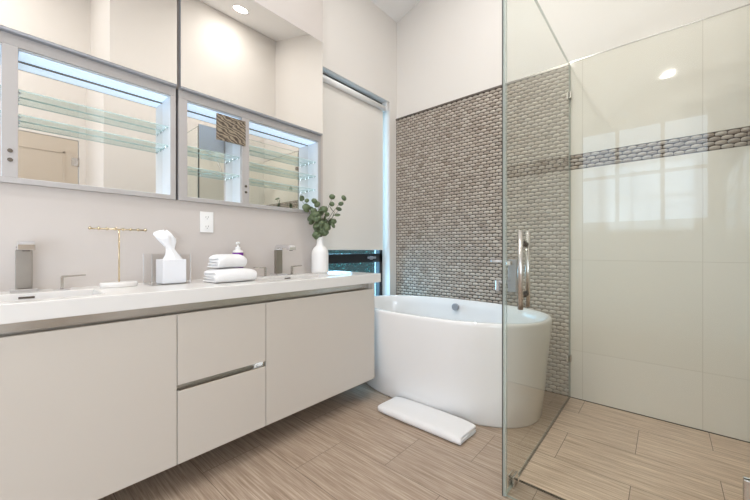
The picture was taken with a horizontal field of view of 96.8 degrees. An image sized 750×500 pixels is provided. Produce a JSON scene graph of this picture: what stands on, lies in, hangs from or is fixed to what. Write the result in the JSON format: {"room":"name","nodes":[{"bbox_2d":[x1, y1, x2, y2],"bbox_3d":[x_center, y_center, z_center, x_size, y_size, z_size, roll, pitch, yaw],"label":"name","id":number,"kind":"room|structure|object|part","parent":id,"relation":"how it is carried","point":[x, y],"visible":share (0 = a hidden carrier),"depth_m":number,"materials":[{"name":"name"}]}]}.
{"room":"bathroom","nodes":[
{"label":"bathroom","id":0,"kind":"room"},
{"bbox_2d":[0,0,322,291],"bbox_3d":[-1.950,-0.700,1.031,0.260,3.500,4.390,0,0,41],"label":"wall","id":1,"kind":"structure","parent":0,"point":[58,220],"depth_m":1.68,"materials":[{"name":"beige paint"}]},
{"bbox_2d":[0,0,176,199],"bbox_3d":[-1.446,-0.928,1.461,0.154,1.313,1.000,0,0,41],"label":"upper cabinet","id":2,"kind":"object","parent":1,"relation":"attached to","point":[88,87],"visible":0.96,"depth_m":1.58,"materials":[{"name":"mirror"}]},
{"bbox_2d":[0,55,161,193],"bbox_3d":[-1.496,-0.562,1.518,0.004,0.535,0.930,0,0,41],"label":"mirror","id":3,"kind":"object","parent":2,"relation":"attached to","point":[47,151],"depth_m":1.62,"materials":[{"name":"clear mirror"}]},
{"bbox_3d":[-1.395,-1.236,1.416,0.019,0.698,0.994,0,0,41],"label":"mirror door","id":4,"kind":"part","parent":2,"relation":"part of","materials":[{"name":"silver metal"}]},
{"bbox_2d":[18,51,167,103],"bbox_3d":[-1.336,-0.822,1.624,0.096,0.009,0.549,0,0,41],"label":"light","id":5,"kind":"object","parent":2,"relation":"on","point":[27,60],"depth_m":1.59,"materials":[{"name":"metal"}]},
{"bbox_2d":[18,89,167,130],"bbox_3d":[-1.335,-0.665,1.623,0.096,0.006,0.553,0,0,41],"label":"glass shelf","id":6,"kind":"object","parent":2,"relation":"attached to","point":[23,98],"depth_m":1.61,"materials":[{"name":"clear glass"}]},
{"bbox_2d":[18,114,167,149],"bbox_3d":[-1.335,-0.563,1.623,0.096,0.006,0.553,0,0,41],"label":"glass shelf","id":7,"kind":"object","parent":2,"relation":"attached to","point":[22,121],"depth_m":1.61,"materials":[{"name":"clear glass"}]},
{"bbox_2d":[0,283,374,499],"bbox_3d":[-0.878,0.569,1.711,0.459,0.682,2.145,0,0,41],"label":"vanity cabinet","id":8,"kind":"object","parent":1,"relation":"attached to","point":[93,406],"visible":0.87,"depth_m":1.35,"materials":[{"name":"white paint"}]},
{"bbox_3d":[-1.131,0.592,1.087,0.020,0.636,0.870,0,0,41],"label":"door","id":9,"kind":"part","parent":8,"relation":"part of","materials":[{"name":"white paint"}]},
{"bbox_2d":[0,271,380,324],"bbox_3d":[-0.864,0.217,1.717,0.475,0.098,2.212,0,0,41],"label":"countertop","id":10,"kind":"structure","parent":8,"relation":"on","point":[44,304],"depth_m":1.39,"materials":[{"name":"white stone"}]},
{"bbox_2d":[9,241,85,293],"bbox_3d":[-1.371,0.067,1.300,0.202,0.203,0.375,0,0,41],"label":"faucet","id":11,"kind":"object","parent":10,"relation":"on","point":[23,249],"visible":1,"depth_m":1.33,"materials":[{"name":"silver metal"}]},
{"bbox_3d":[-1.413,0.161,1.340,0.087,0.014,0.080,0,0,41],"label":"plate","id":12,"kind":"part","parent":11,"relation":"part of","materials":[{"name":"silver metal"}]},
{"bbox_3d":[-1.359,-0.018,1.293,0.175,0.035,0.046,0,0,41],"label":"spout","id":13,"kind":"part","parent":11,"relation":"part of","materials":[{"name":"silver metal"}]},
{"bbox_3d":[-1.317,0.165,1.403,0.055,0.006,0.054,0,0,41],"label":"handle","id":14,"kind":"part","parent":11,"relation":"part of","materials":[{"name":"silver metal"}]},
{"bbox_3d":[-1.295,0.134,1.429,0.017,0.056,0.081,0,0,41],"label":"lever","id":15,"kind":"part","parent":11,"relation":"part of","materials":[{"name":"silver metal"}]},
{"bbox_2d":[0,290,102,301],"bbox_3d":[-1.277,0.219,1.190,0.255,0.094,0.455,0,0,41],"label":"basin","id":16,"kind":"object","parent":10,"relation":"in","point":[63,293],"depth_m":1.33,"materials":[{"name":"ceramic"}]},
{"bbox_2d":[88,226,146,287],"bbox_3d":[-1.167,0.033,1.518,0.080,0.271,0.218,0,0,41],"label":"stand","id":17,"kind":"object","parent":10,"relation":"on","point":[116,284],"visible":1,"depth_m":1.51,"materials":[{"name":"gold stone"}]},
{"bbox_2d":[143,253,190,285],"bbox_3d":[-1.036,0.093,1.660,0.140,0.150,0.170,0,0,41],"label":"tissue box cover","id":18,"kind":"object","parent":10,"relation":"on","point":[159,284],"visible":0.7,"depth_m":1.64,"materials":[{"name":"clear plastic"}]},
{"bbox_2d":[153,230,185,283],"bbox_3d":[-1.035,0.031,1.665,0.105,0.265,0.132,0,0,41],"label":"tissue box","id":19,"kind":"object","parent":18,"relation":"in","point":[172,268],"visible":1,"depth_m":1.65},
{"bbox_2d":[203,268,256,282],"bbox_3d":[-0.770,0.132,1.780,0.173,0.071,0.230,0,0,41],"label":"folded towel","id":20,"kind":"object","parent":10,"relation":"on","point":[215,275],"visible":0.98,"depth_m":1.71,"materials":[{"name":"white fabric"}]},
{"bbox_2d":[207,254,246,267],"bbox_3d":[-0.785,0.057,1.775,0.143,0.071,0.167,0,0,41],"label":"folded towel","id":21,"kind":"object","parent":20,"relation":"on","point":[218,260],"visible":1,"depth_m":1.73,"materials":[{"name":"white fabric"}]},
{"bbox_2d":[232,242,242,267],"bbox_3d":[-0.819,0.059,1.991,0.064,0.217,0.061,0,0,41],"label":"soap dispenser","id":22,"kind":"object","parent":10,"relation":"on","point":[237,250],"visible":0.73,"depth_m":1.97,"materials":[{"name":"white plastic"}]},
{"bbox_2d":[232,250,242,267],"bbox_3d":[-0.820,0.082,1.992,0.061,0.172,0.061,0,0,41],"label":"bottle","id":23,"kind":"object","parent":22,"relation":"attached to","point":[240,252],"depth_m":1.97,"materials":[{"name":"white plastic"}]},
{"bbox_2d":[253,244,301,276],"bbox_3d":[-0.631,0.067,2.190,0.298,0.203,0.216,0,0,-14],"label":"faucet","id":24,"kind":"object","parent":10,"relation":"on","point":[278,248],"visible":0.99,"depth_m":2.20,"materials":[{"name":"silver metal"}]},
{"bbox_3d":[-0.721,0.134,2.088,0.017,0.056,0.081,0,0,41],"label":"lever","id":25,"kind":"part","parent":24,"relation":"part of","materials":[{"name":"silver metal"}]},
{"bbox_3d":[-0.643,0.161,2.222,0.087,0.014,0.080,0,0,41],"label":"plate","id":26,"kind":"part","parent":24,"relation":"part of","materials":[{"name":"silver metal"}]},
{"bbox_3d":[-0.590,-0.018,2.176,0.175,0.035,0.046,0,0,41],"label":"spout","id":27,"kind":"part","parent":24,"relation":"part of","materials":[{"name":"silver metal"}]},
{"bbox_2d":[258,274,337,279],"bbox_3d":[-0.473,0.219,2.111,0.255,0.094,0.500,0,0,41],"label":"basin","id":28,"kind":"object","parent":10,"relation":"in","point":[301,276],"depth_m":2.22,"materials":[{"name":"ceramic"}]},
{"bbox_2d":[311,237,327,272],"bbox_3d":[-0.403,0.037,2.439,0.122,0.262,0.122,0,0,41],"label":"vase","id":29,"kind":"object","parent":10,"relation":"on","point":[319,255],"visible":0.98,"depth_m":2.39,"materials":[{"name":"white ceramic"}]},
{"bbox_2d":[299,193,345,239],"bbox_3d":[-0.380,-0.182,2.439,0.339,0.460,0.113,0,0,-5],"label":"bunch","id":30,"kind":"object","parent":29,"relation":"in","point":[321,226],"visible":0.94,"depth_m":2.42,"materials":[{"name":"green plant"}]},
{"bbox_3d":[-0.708,0.424,1.572,0.020,0.300,0.412,0,0,41],"label":"drawer","id":31,"kind":"part","parent":8,"relation":"part of","materials":[{"name":"white paint"}]},
{"bbox_3d":[-0.708,0.755,1.572,0.020,0.309,0.412,0,0,41],"label":"drawer","id":32,"kind":"part","parent":8,"relation":"part of","materials":[{"name":"white paint"}]},
{"bbox_3d":[-0.293,0.592,2.048,0.020,0.636,0.844,0,0,41],"label":"door","id":33,"kind":"part","parent":8,"relation":"part of","materials":[{"name":"white paint"}]},
{"bbox_2d":[200,211,212,232],"bbox_3d":[-0.979,-0.162,1.940,0.008,0.120,0.074,0,0,41],"label":"wall outlet","id":34,"kind":"object","parent":1,"relation":"attached to","point":[206,218],"visible":1,"depth_m":1.94,"materials":[{"name":"white plastic"}]},
{"bbox_2d":[176,0,322,213],"bbox_3d":[-0.782,-0.928,2.222,0.154,1.313,0.994,0,0,41],"label":"upper cabinet","id":35,"kind":"object","parent":1,"relation":"attached to","point":[241,60],"visible":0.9,"depth_m":2.12,"materials":[{"name":"mirror"}]},
{"bbox_2d":[187,103,237,118],"bbox_3d":[-0.994,-0.825,2.017,0.095,0.003,0.307,0,0,41],"label":"light","id":36,"kind":"object","parent":35,"relation":"on","point":[195,110],"depth_m":1.99,"materials":[{"name":"metal"}]},
{"bbox_2d":[187,146,239,160],"bbox_3d":[-0.993,-0.583,2.015,0.096,0.006,0.312,0,0,41],"label":"glass shelf","id":37,"kind":"object","parent":35,"relation":"attached to","point":[191,151],"depth_m":2.05,"materials":[{"name":"clear glass"}]},
{"bbox_2d":[187,166,239,177],"bbox_3d":[-0.993,-0.468,2.015,0.096,0.006,0.312,0,0,41],"label":"glass shelf","id":38,"kind":"object","parent":35,"relation":"attached to","point":[194,171],"depth_m":2.04,"materials":[{"name":"clear glass"}]},
{"bbox_2d":[216,113,245,145],"bbox_3d":[-0.875,-0.731,2.030,0.006,0.155,0.180,0,0,41],"label":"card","id":39,"kind":"object","parent":35,"relation":"attached to","point":[228,129],"visible":1,"depth_m":2.02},
{"bbox_2d":[187,111,307,209],"bbox_3d":[-0.832,-0.562,2.279,0.004,0.535,0.924,0,0,41],"label":"mirror","id":40,"kind":"object","parent":35,"relation":"attached to","point":[201,128],"depth_m":2.27,"materials":[{"name":"silver mirror"}]},
{"bbox_3d":[-0.791,-0.577,2.230,0.130,0.610,0.994,0,0,41],"label":"frame","id":41,"kind":"part","parent":35,"relation":"part of","materials":[{"name":"white wood"}]},
{"bbox_3d":[-0.731,-1.236,2.177,0.019,0.698,0.988,0,0,41],"label":"mirror door","id":42,"kind":"part","parent":35,"relation":"part of","materials":[{"name":"clear mirror"}]},
{"bbox_2d":[249,122,314,145],"bbox_3d":[-0.675,-0.822,2.382,0.096,0.009,0.551,0,0,41],"label":"light","id":43,"kind":"object","parent":35,"relation":"on","point":[254,127],"depth_m":2.38,"materials":[{"name":"metal"}]},
{"bbox_2d":[249,145,315,164],"bbox_3d":[-0.674,-0.675,2.381,0.096,0.006,0.555,0,0,41],"label":"glass shelf","id":44,"kind":"object","parent":35,"relation":"attached to","point":[254,151],"depth_m":2.42,"materials":[{"name":"clear glass"}]},
{"bbox_2d":[249,162,315,177],"bbox_3d":[-0.674,-0.566,2.381,0.096,0.006,0.555,0,0,41],"label":"glass shelf","id":45,"kind":"object","parent":35,"relation":"attached to","point":[252,166],"depth_m":2.41,"materials":[{"name":"clear glass"}]},
{"bbox_2d":[249,178,315,191],"bbox_3d":[-0.674,-0.462,2.381,0.096,0.006,0.555,0,0,41],"label":"glass shelf","id":46,"kind":"object","parent":35,"relation":"attached to","point":[252,182],"depth_m":2.41,"materials":[{"name":"clear glass"}]},
{"bbox_2d":[323,0,396,295],"bbox_3d":[-0.146,-0.700,3.145,0.200,3.500,1.168,0,0,41],"label":"wall","id":47,"kind":"structure","parent":0,"point":[360,39],"depth_m":3.17,"materials":[{"name":"beige paint"}]},
{"bbox_2d":[328,250,381,295],"bbox_3d":[-0.221,-0.440,3.062,0.095,2.080,0.885,0,0,41],"label":"window","id":48,"kind":"structure","parent":47,"relation":"in","point":[376,257],"depth_m":3.18,"materials":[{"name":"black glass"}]},
{"bbox_2d":[323,73,387,249],"bbox_3d":[-0.185,-0.740,3.021,0.073,1.480,0.864,0,0,41],"label":"roller blind","id":49,"kind":"object","parent":47,"relation":"attached to","point":[352,119],"visible":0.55,"depth_m":3.01,"materials":[{"name":"white fabric"}]},
{"bbox_3d":[-0.208,-1.449,3.041,0.013,0.058,0.864,0,0,41],"label":"head rail","id":50,"kind":"part","parent":49,"relation":"part of","materials":[{"name":"metal"}]},
{"bbox_2d":[370,0,419,22],"bbox_3d":[-0.232,-2.890,0.307,4.000,1.300,5.558,0,0,41],"label":"ceiling","id":51,"kind":"structure","parent":0,"point":[395,9],"depth_m":3.24,"materials":[{"name":"white paint"}]},
{"bbox_2d":[98,382,749,499],"bbox_3d":[-0.232,1.100,0.307,3.800,0.100,5.558,0,0,41],"label":"floor","id":52,"kind":"structure","parent":0,"point":[328,449],"depth_m":1.65,"materials":[{"name":"tile"}]},
{"bbox_2d":[378,397,475,444],"bbox_3d":[0.298,1.024,2.041,0.596,0.051,0.219,0,0,41],"label":"bath towel","id":53,"kind":"object","parent":52,"relation":"on","point":[452,428],"visible":1,"depth_m":1.98,"materials":[{"name":"white fabric"}]},
{"bbox_2d":[366,295,551,427],"bbox_3d":[0.491,0.738,2.521,1.514,0.625,0.864,0,0,41],"label":"bathtub","id":54,"kind":"object","parent":52,"relation":"on","point":[443,354],"visible":0.87,"depth_m":2.05,"materials":[{"name":"white ceramic"}]},
{"bbox_2d":[502,0,571,496],"bbox_3d":[0.971,-0.133,1.895,0.026,2.365,1.284,0,0,41],"label":"panel","id":55,"kind":"object","parent":52,"relation":"on","point":[512,478],"visible":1,"depth_m":1.42,"materials":[{"name":"clear glass"}]},
{"bbox_2d":[519,480,564,499],"bbox_3d":[0.977,1.050,1.234,0.853,0.005,0.012,0,0,41],"label":"trim","id":56,"kind":"structure","parent":52,"relation":"on","point":[521,481],"depth_m":1.45,"materials":[{"name":"metal"}]},
{"bbox_2d":[506,0,749,499],"bbox_3d":[0.838,-0.138,1.169,0.740,2.355,0.114,0,0,41],"label":"shower door","id":57,"kind":"structure","parent":52,"relation":"on","point":[522,294],"depth_m":1.39,"materials":[{"name":"clear glass"}]},
{"bbox_3d":[0.819,-0.138,1.183,0.692,2.355,0.010,0,0,41],"label":"glass pane","id":58,"kind":"part","parent":57,"relation":"part of","materials":[{"name":"clear glass"}]},
{"bbox_3d":[0.581,0.079,1.331,0.021,0.318,0.021,0,0,41],"label":"handle","id":59,"kind":"part","parent":57,"relation":"part of","materials":[{"name":"silver metal"}]},
{"bbox_3d":[0.642,0.079,1.401,0.021,0.318,0.021,0,0,41],"label":"handle","id":60,"kind":"part","parent":57,"relation":"part of","materials":[{"name":"silver metal"}]},
{"bbox_2d":[396,0,749,395],"bbox_3d":[1.581,-1.325,2.309,3.500,4.750,0.157,0,0,41],"label":"wall","id":61,"kind":"structure","parent":0,"point":[449,156],"depth_m":2.72,"materials":[{"name":"stone"}]},
{"bbox_2d":[396,62,569,120],"bbox_3d":[0.806,-1.331,2.894,1.563,0.015,0.018,0,0,41],"label":"trim","id":62,"kind":"structure","parent":61,"relation":"attached to","point":[566,64],"depth_m":2.77,"materials":[{"name":"metal"}]},
{"bbox_2d":[491,259,516,291],"bbox_3d":[1.005,0.203,2.615,0.170,0.255,0.153,0,0,41],"label":"tub filler","id":63,"kind":"object","parent":61,"relation":"attached to","point":[511,263],"visible":0.85,"depth_m":2.60,"materials":[{"name":"metal"}]},
{"bbox_3d":[1.005,0.275,2.604,0.075,0.080,0.135,0,0,41],"label":"spout","id":64,"kind":"part","parent":63,"relation":"part of","materials":[{"name":"silver metal"}]},
{"bbox_3d":[1.086,0.203,2.628,0.065,0.255,0.028,0,0,41],"label":"wall plate","id":65,"kind":"part","parent":63,"relation":"part of","materials":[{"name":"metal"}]},
{"bbox_2d":[570,5,749,155],"bbox_3d":[1.724,-1.005,2.098,0.867,0.660,0.012,0,0,41],"label":"wall tile","id":66,"kind":"structure","parent":61,"relation":"attached to","point":[693,79],"depth_m":2.04,"materials":[{"name":"tile"}]},
{"bbox_2d":[570,4,749,62],"bbox_3d":[1.722,-1.338,2.097,0.867,0.006,0.015,0,0,41],"label":"trim","id":67,"kind":"structure","parent":61,"relation":"attached to","point":[747,4],"depth_m":2.03,"materials":[{"name":"silver metal"}]},
{"bbox_2d":[571,145,749,441],"bbox_3d":[1.724,0.240,2.098,0.867,1.620,0.012,0,0,41],"label":"wall tile","id":68,"kind":"structure","parent":61,"relation":"attached to","point":[660,247],"depth_m":2.04,"materials":[{"name":"tile"}]},
{"bbox_2d":[571,397,749,442],"bbox_3d":[1.719,1.048,2.092,0.862,0.004,0.004,0,0,41],"label":"trim","id":69,"kind":"structure","parent":61,"relation":"attached to","point":[571,397],"depth_m":2.04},
{"bbox_3d":[-1.833,1.120,4.253,3.800,0.100,6.000,0,0,41],"label":"ground","id":70,"kind":"structure","parent":0,"visible":0},
{"bbox_2d":[328,250,374,272],"bbox_3d":[-1.481,0.078,3.747,0.996,1.984,4.700,0,0,41],"label":"hedge","id":71,"kind":"object","parent":70,"relation":"on","point":[368,267],"visible":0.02,"depth_m":4.56,"materials":[{"name":"green plant"}]}
]}

